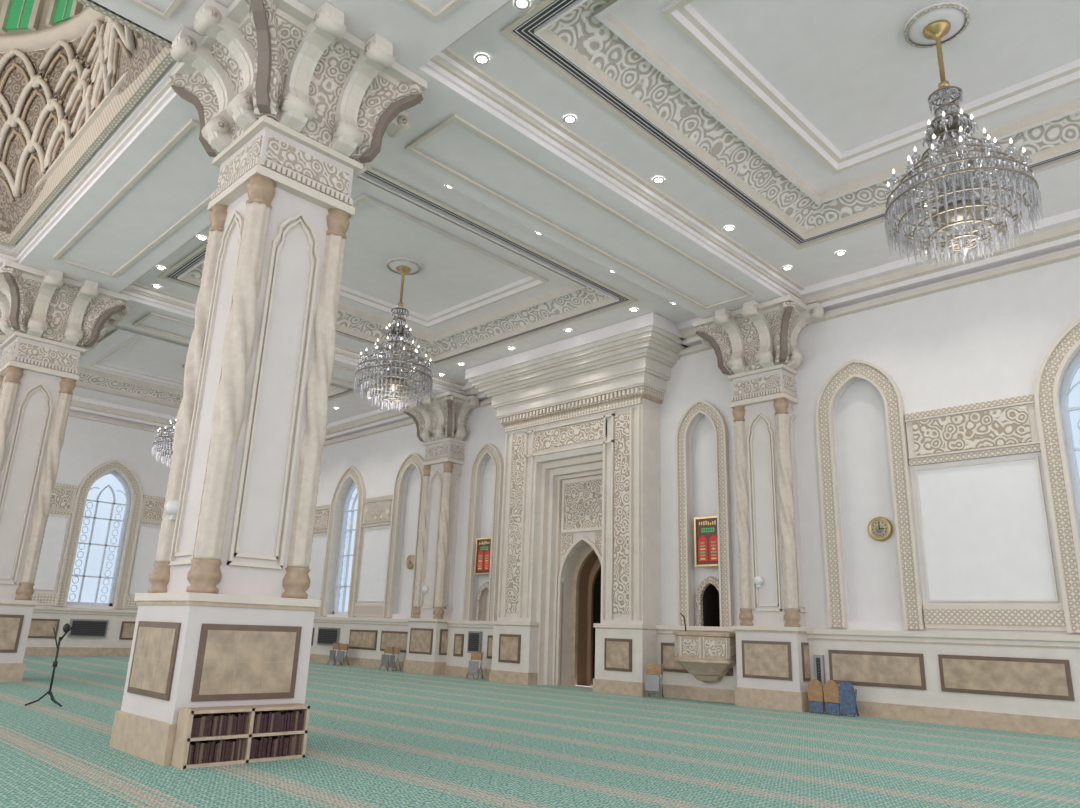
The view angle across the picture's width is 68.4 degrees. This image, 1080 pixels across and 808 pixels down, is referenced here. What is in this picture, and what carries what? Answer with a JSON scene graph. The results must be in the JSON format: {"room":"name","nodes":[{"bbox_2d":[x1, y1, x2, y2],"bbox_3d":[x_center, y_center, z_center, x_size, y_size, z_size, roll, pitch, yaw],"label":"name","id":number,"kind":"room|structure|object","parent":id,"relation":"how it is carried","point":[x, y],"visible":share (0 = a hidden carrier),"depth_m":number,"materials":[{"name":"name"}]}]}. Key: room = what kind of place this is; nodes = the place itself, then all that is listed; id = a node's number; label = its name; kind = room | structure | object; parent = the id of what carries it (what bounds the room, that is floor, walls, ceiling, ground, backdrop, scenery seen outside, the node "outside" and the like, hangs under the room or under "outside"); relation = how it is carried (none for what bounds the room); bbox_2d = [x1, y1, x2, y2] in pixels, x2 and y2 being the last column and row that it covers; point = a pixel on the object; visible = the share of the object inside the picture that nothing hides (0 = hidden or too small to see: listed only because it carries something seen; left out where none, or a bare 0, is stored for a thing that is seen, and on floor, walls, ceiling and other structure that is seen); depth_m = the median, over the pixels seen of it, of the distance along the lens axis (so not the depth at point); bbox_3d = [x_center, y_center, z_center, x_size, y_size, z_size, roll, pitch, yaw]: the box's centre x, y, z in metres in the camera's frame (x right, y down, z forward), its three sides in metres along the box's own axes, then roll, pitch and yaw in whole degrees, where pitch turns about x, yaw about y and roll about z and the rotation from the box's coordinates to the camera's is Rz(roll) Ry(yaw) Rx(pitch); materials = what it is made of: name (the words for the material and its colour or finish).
{"room":"mosque","nodes":[
{"label":"mosque","id":0,"kind":"room"},
{"bbox_2d":[34,411,172,609],"bbox_3d":[-23.228,3.378,27.235,0.525,9.900,30.000,-13,-22,43],"label":"wall","id":1,"kind":"structure","parent":0,"point":[88,444],"depth_m":32.82,"materials":[{"name":"white paint"}]},
{"bbox_2d":[24,606,136,655],"bbox_3d":[-23.175,7.174,25.683,0.375,1.755,29.625,-13,-22,43],"label":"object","id":2,"kind":"structure","parent":1,"relation":"attached to","point":[121,625],"depth_m":30.67,"materials":[{"name":"beige stone"}]},
{"bbox_2d":[67,619,108,637],"bbox_3d":[-17.563,8.730,30.932,0.120,0.675,1.350,-13,-22,43],"label":"air vent","id":3,"kind":"object","parent":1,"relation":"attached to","point":[92,628],"visible":0.94,"depth_m":30.90,"materials":[{"name":"grey metal"}]},
{"bbox_2d":[66,471,130,605],"bbox_3d":[-17.977,5.396,32.431,0.180,5.478,1.860,-13,-22,43],"label":"window","id":4,"kind":"structure","parent":1,"relation":"in","point":[103,528],"depth_m":32.46,"materials":[{"name":"clear glass"}]},
{"bbox_2d":[31,395,176,608],"bbox_3d":[-23.022,2.339,26.850,0.705,8.100,29.310,-13,-22,43],"label":"trim","id":5,"kind":"structure","parent":1,"relation":"attached to","point":[66,499],"depth_m":32.36,"materials":[{"name":"stone"}]},
{"bbox_2d":[0,655,1079,807],"bbox_3d":[-6.301,4.151,9.563,47.400,0.150,30.000,-13,-22,43],"label":"floor","id":6,"kind":"structure","parent":0,"point":[382,738],"depth_m":10.09,"materials":[{"name":"carpet"}]},
{"bbox_2d":[25,623,72,706],"bbox_3d":[-8.368,4.455,13.622,0.586,1.347,0.545,-13,-22,43],"label":"microphone stand","id":7,"kind":"object","parent":6,"relation":"on","point":[66,628],"visible":1,"depth_m":13.65,"materials":[{"name":"black metal"}]},
{"bbox_2d":[0,260,129,681],"bbox_3d":[-12.742,1.696,19.299,3.396,9.480,3.396,-13,-22,43],"label":"column","id":8,"kind":"structure","parent":6,"relation":"on","point":[49,320],"depth_m":19.17,"materials":[{"name":"beige stone"}]},
{"bbox_2d":[171,703,309,768],"bbox_3d":[-3.298,3.679,8.882,0.270,0.585,1.428,-13,-22,43],"label":"bookshelf","id":9,"kind":"object","parent":6,"relation":"on","point":[226,735],"visible":1,"depth_m":8.76,"materials":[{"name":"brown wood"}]},
{"bbox_2d":[109,0,427,765],"bbox_3d":[-3.817,-0.422,10.793,3.396,9.480,3.396,-13,-22,43],"label":"column","id":10,"kind":"structure","parent":6,"relation":"on","point":[292,106],"depth_m":10.39,"materials":[{"name":"beige stone"}]},
{"bbox_2d":[165,499,178,519],"bbox_3d":[-4.669,1.338,10.100,0.225,0.260,0.165,-13,-22,43],"label":"wall speaker","id":11,"kind":"object","parent":10,"relation":"attached to","point":[171,508],"visible":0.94,"depth_m":10.04,"materials":[{"name":"white plastic"}]},
{"bbox_2d":[327,642,340,664],"bbox_3d":[-7.771,9.478,30.189,0.454,0.815,0.361,-13,-22,43],"label":"folded chair","id":12,"kind":"object","parent":6,"relation":"on","point":[336,646],"visible":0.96,"depth_m":30.12,"materials":[{"name":"grey metal"}]},
{"bbox_2d":[334,643,349,665],"bbox_3d":[-7.394,9.388,29.831,0.454,0.815,0.361,-8,-19,32],"label":"folded chair","id":13,"kind":"object","parent":6,"relation":"on","point":[340,654],"visible":1,"depth_m":29.74,"materials":[{"name":"grey metal"}]},
{"bbox_2d":[379,646,394,670],"bbox_3d":[-5.307,8.864,27.741,0.454,0.815,0.361,-11,-20,37],"label":"folded chair","id":14,"kind":"object","parent":6,"relation":"on","point":[385,658],"visible":0.94,"depth_m":27.68,"materials":[{"name":"grey metal"}]},
{"bbox_2d":[388,646,400,670],"bbox_3d":[-4.989,8.789,27.437,0.361,0.815,0.454,12,-19,-32],"label":"folded chair","id":15,"kind":"object","parent":6,"relation":"on","point":[396,650],"visible":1,"depth_m":27.35,"materials":[{"name":"grey metal"}]},
{"bbox_2d":[402,391,479,674],"bbox_3d":[-3.346,4.633,28.427,3.396,9.480,3.396,-13,-22,43],"label":"engaged column","id":16,"kind":"structure","parent":6,"relation":"on","point":[440,420],"depth_m":27.97,"materials":[{"name":"beige stone"}]},
{"bbox_2d":[422,586,427,592],"bbox_3d":[-3.998,6.417,27.520,0.225,0.260,0.165,-13,-22,43],"label":"wall speaker","id":17,"kind":"object","parent":16,"relation":"attached to","point":[424,588],"visible":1,"depth_m":27.47,"materials":[{"name":"white plastic"}]},
{"bbox_2d":[466,651,483,679],"bbox_3d":[-1.989,8.106,24.680,0.454,0.815,0.361,-8,-19,32],"label":"folded chair","id":18,"kind":"object","parent":6,"relation":"on","point":[473,667],"visible":1,"depth_m":24.60,"materials":[{"name":"grey metal"}]},
{"bbox_2d":[643,663,663,698],"bbox_3d":[2.831,6.864,19.743,0.454,0.815,0.361,-6,-18,27],"label":"folded chair","id":19,"kind":"object","parent":6,"relation":"on","point":[652,683],"visible":1,"depth_m":19.66,"materials":[{"name":"grey metal"}]},
{"bbox_2d":[693,294,824,711],"bbox_3d":[5.836,2.454,19.676,3.396,9.480,3.396,-13,-22,43],"label":"engaged column","id":20,"kind":"structure","parent":6,"relation":"on","point":[754,344],"depth_m":19.22,"materials":[{"name":"beige stone"}]},
{"bbox_2d":[753,576,762,586],"bbox_3d":[5.154,4.203,18.812,0.225,0.260,0.165,-13,-22,43],"label":"wall speaker","id":21,"kind":"object","parent":20,"relation":"attached to","point":[758,580],"visible":1,"depth_m":18.76,"materials":[{"name":"white plastic"}]},
{"bbox_2d":[808,679,825,713],"bbox_3d":[6.015,6.320,17.225,0.330,0.693,0.258,-13,-22,43],"label":"folded chair","id":22,"kind":"object","parent":6,"relation":"on","point":[815,688],"visible":0.95,"depth_m":17.15,"materials":[{"name":"brown wood"}]},
{"bbox_2d":[824,680,843,714],"bbox_3d":[6.272,6.259,16.980,0.330,0.693,0.258,-13,-22,43],"label":"folded chair","id":23,"kind":"object","parent":6,"relation":"on","point":[831,693],"visible":0.95,"depth_m":16.91,"materials":[{"name":"brown wood"}]},
{"bbox_2d":[838,681,858,716],"bbox_3d":[6.507,6.203,16.756,0.330,0.693,0.258,-13,-22,43],"label":"folded chair","id":24,"kind":"object","parent":6,"relation":"on","point":[847,695],"visible":1,"depth_m":16.68,"materials":[{"name":"blue fabric"}]},
{"bbox_2d":[73,0,1079,423],"bbox_3d":[-5.955,-5.716,12.382,47.400,0.675,30.000,-13,-22,43],"label":"ceiling","id":25,"kind":"structure","parent":0,"point":[787,124],"depth_m":14.56,"materials":[{"name":"white paint"}]},
{"bbox_2d":[0,0,175,247],"bbox_3d":[-12.153,-11.179,13.636,10.110,11.595,10.110,-13,-22,43],"label":"dome","id":26,"kind":"object","parent":25,"relation":"attached to","point":[60,101],"visible":0.93,"depth_m":16.99,"materials":[{"name":"beige paint"}]},
{"bbox_2d":[156,266,165,269],"bbox_3d":[-9.442,-3.395,19.802,0.260,0.024,0.220,-13,-22,43],"label":"recessed light","id":27,"kind":"object","parent":25,"relation":"in","point":[160,267],"depth_m":19.80,"materials":[{"name":"white plastic"}]},
{"bbox_2d":[151,362,185,466],"bbox_3d":[-12.858,0.470,28.968,1.944,3.922,1.944,-13,-22,43],"label":"chandelier","id":28,"kind":"object","parent":25,"relation":"hanging from","point":[166,437],"visible":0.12,"depth_m":28.08,"materials":[{"name":"glass"}]},
{"bbox_2d":[196,235,206,240],"bbox_3d":[-7.730,-3.803,18.166,0.254,0.024,0.223,-13,-22,43],"label":"recessed light","id":29,"kind":"object","parent":25,"relation":"in","point":[200,237],"depth_m":18.17,"materials":[{"name":"white plastic"}]},
{"bbox_2d":[354,257,432,411],"bbox_3d":[-3.601,-1.725,20.146,1.944,3.925,1.944,-13,-22,43],"label":"chandelier","id":30,"kind":"object","parent":25,"relation":"hanging from","point":[393,382],"visible":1,"depth_m":19.70,"materials":[{"name":"glass"}]},
{"bbox_2d":[0,0,803,401],"bbox_3d":[-5.973,-5.212,12.237,47.400,0.465,30.000,-13,-22,43],"label":"ceiling beams","id":31,"kind":"structure","parent":25,"relation":"attached to","point":[146,193],"depth_m":15.25,"materials":[{"name":"white paint"}]},
{"bbox_2d":[475,53,488,64],"bbox_3d":[-0.884,-5.282,12.148,0.236,0.024,0.225,-13,-22,43],"label":"recessed light","id":32,"kind":"object","parent":25,"relation":"in","point":[481,57],"depth_m":12.15,"materials":[{"name":"white plastic"}]},
{"bbox_2d":[514,0,529,9],"bbox_3d":[-0.249,-5.575,11.045,0.229,0.024,0.215,-13,-22,43],"label":"recessed light","id":33,"kind":"object","parent":25,"relation":"in","point":[522,4],"depth_m":11.06,"materials":[{"name":"white plastic"}]},
{"bbox_2d":[563,115,576,123],"bbox_3d":[0.508,-4.846,13.504,0.230,0.024,0.235,-13,-22,43],"label":"recessed light","id":34,"kind":"object","parent":25,"relation":"in","point":[569,118],"depth_m":13.51,"materials":[{"name":"white plastic"}]},
{"bbox_2d":[653,176,663,183],"bbox_3d":[2.269,-4.296,15.214,0.218,0.024,0.246,-13,-22,43],"label":"recessed light","id":35,"kind":"object","parent":25,"relation":"in","point":[656,179],"depth_m":15.21,"materials":[{"name":"white plastic"}]},
{"bbox_2d":[724,226,734,231],"bbox_3d":[4.033,-3.746,16.922,0.219,0.024,0.233,-13,-22,43],"label":"recessed light","id":36,"kind":"object","parent":25,"relation":"in","point":[726,228],"depth_m":16.94,"materials":[{"name":"white plastic"}]},
{"bbox_2d":[782,266,791,270],"bbox_3d":[5.793,-3.195,18.635,0.234,0.024,0.238,-13,-22,43],"label":"recessed light","id":37,"kind":"object","parent":25,"relation":"in","point":[786,268],"depth_m":18.65,"materials":[{"name":"white plastic"}]},
{"bbox_2d":[835,251,845,255],"bbox_3d":[6.744,-3.391,17.832,0.234,0.024,0.257,-13,-22,43],"label":"recessed light","id":38,"kind":"object","parent":25,"relation":"in","point":[839,253],"depth_m":17.85,"materials":[{"name":"white plastic"}]},
{"bbox_2d":[884,1,1041,266],"bbox_3d":[5.920,-3.873,11.478,1.944,3.915,1.944,-13,-22,43],"label":"chandelier","id":39,"kind":"object","parent":25,"relation":"hanging from","point":[960,212],"visible":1,"depth_m":11.05,"materials":[{"name":"glass"}]},
{"bbox_2d":[313,246,1079,634],"bbox_3d":[4.760,2.726,21.524,47.400,9.900,1.125,-13,-22,43],"label":"wall","id":40,"kind":"structure","parent":0,"point":[987,340],"depth_m":18.75,"materials":[{"name":"white paint"}]},
{"bbox_2d":[317,627,340,645],"bbox_3d":[-8.432,9.254,31.646,1.500,0.675,0.120,-13,-22,43],"label":"air vent","id":41,"kind":"object","parent":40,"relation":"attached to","point":[326,636],"visible":0.94,"depth_m":31.57,"materials":[{"name":"grey metal"}]},
{"bbox_2d":[333,482,357,614],"bbox_3d":[-7.782,5.849,33.176,1.860,5.703,0.180,-13,-22,43],"label":"window","id":42,"kind":"structure","parent":40,"relation":"in","point":[346,547],"depth_m":33.45,"materials":[{"name":"clear glass"}]},
{"bbox_2d":[406,555,413,569],"bbox_3d":[-4.856,5.933,29.828,0.555,0.555,0.090,-13,-22,43],"label":"wall clock","id":43,"kind":"object","parent":40,"relation":"attached to","point":[410,559],"visible":0.93,"depth_m":29.79,"materials":[{"name":"gold metal"}]},
{"bbox_2d":[467,631,482,652],"bbox_3d":[-2.116,7.683,25.649,0.600,0.675,0.120,-13,-22,43],"label":"air vent","id":44,"kind":"object","parent":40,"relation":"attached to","point":[474,637],"visible":0.98,"depth_m":25.58,"materials":[{"name":"grey metal"}]},
{"bbox_2d":[474,537,490,574],"bbox_3d":[-1.882,5.108,26.712,0.810,1.215,0.075,-13,-22,43],"label":"display","id":45,"kind":"object","parent":40,"relation":"attached to","point":[483,545],"visible":1,"depth_m":26.73,"materials":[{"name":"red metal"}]},
{"bbox_2d":[465,312,687,696],"bbox_3d":[1.396,3.329,24.020,7.800,9.885,3.675,-13,-22,43],"label":"mihrab","id":46,"kind":"object","parent":40,"relation":"attached to","point":[580,584],"visible":0.99,"depth_m":23.55,"materials":[{"name":"beige stone"}]},
{"bbox_2d":[305,208,1079,632],"bbox_3d":[4.243,1.727,21.230,47.400,8.175,0.915,-13,-22,43],"label":"trim","id":47,"kind":"structure","parent":40,"relation":"attached to","point":[985,535],"depth_m":17.21,"materials":[{"name":"stone"}]},
{"bbox_2d":[309,617,1079,737],"bbox_3d":[4.098,6.476,19.896,47.400,1.755,0.375,-13,-22,43],"label":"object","id":48,"kind":"structure","parent":40,"relation":"attached to","point":[1029,683],"depth_m":16.30,"materials":[{"name":"beige stone"}]},
{"bbox_2d":[673,613,736,682],"bbox_3d":[4.161,6.041,19.673,1.635,1.633,1.635,-13,-22,43],"label":"balcony","id":49,"kind":"object","parent":40,"relation":"attached to","point":[708,656],"visible":0.87,"depth_m":19.04,"materials":[{"name":"beige stone"}]},
{"bbox_2d":[694,516,717,566],"bbox_3d":[4.390,3.584,20.746,0.810,1.290,0.075,-13,-22,43],"label":"display","id":50,"kind":"object","parent":40,"relation":"attached to","point":[705,528],"visible":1,"depth_m":20.78,"materials":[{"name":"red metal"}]},
{"bbox_2d":[813,655,825,686],"bbox_3d":[6.203,5.924,17.653,0.210,0.675,0.120,-13,-22,43],"label":"air vent","id":51,"kind":"object","parent":40,"relation":"attached to","point":[819,663],"visible":0.84,"depth_m":17.63,"materials":[{"name":"grey metal"}]},
{"bbox_2d":[868,517,892,540],"bbox_3d":[7.670,2.818,17.936,0.555,0.555,0.090,-13,-22,43],"label":"wall clock","id":52,"kind":"object","parent":40,"relation":"attached to","point":[879,528],"visible":1,"depth_m":17.90,"materials":[{"name":"gold metal"}]},
{"bbox_2d":[1059,352,1079,536],"bbox_3d":[11.181,1.349,15.103,1.860,5.703,0.180,-13,-22,43],"label":"window","id":53,"kind":"structure","parent":40,"relation":"in","point":[1069,397],"depth_m":15.95,"materials":[{"name":"clear glass"}]}
]}

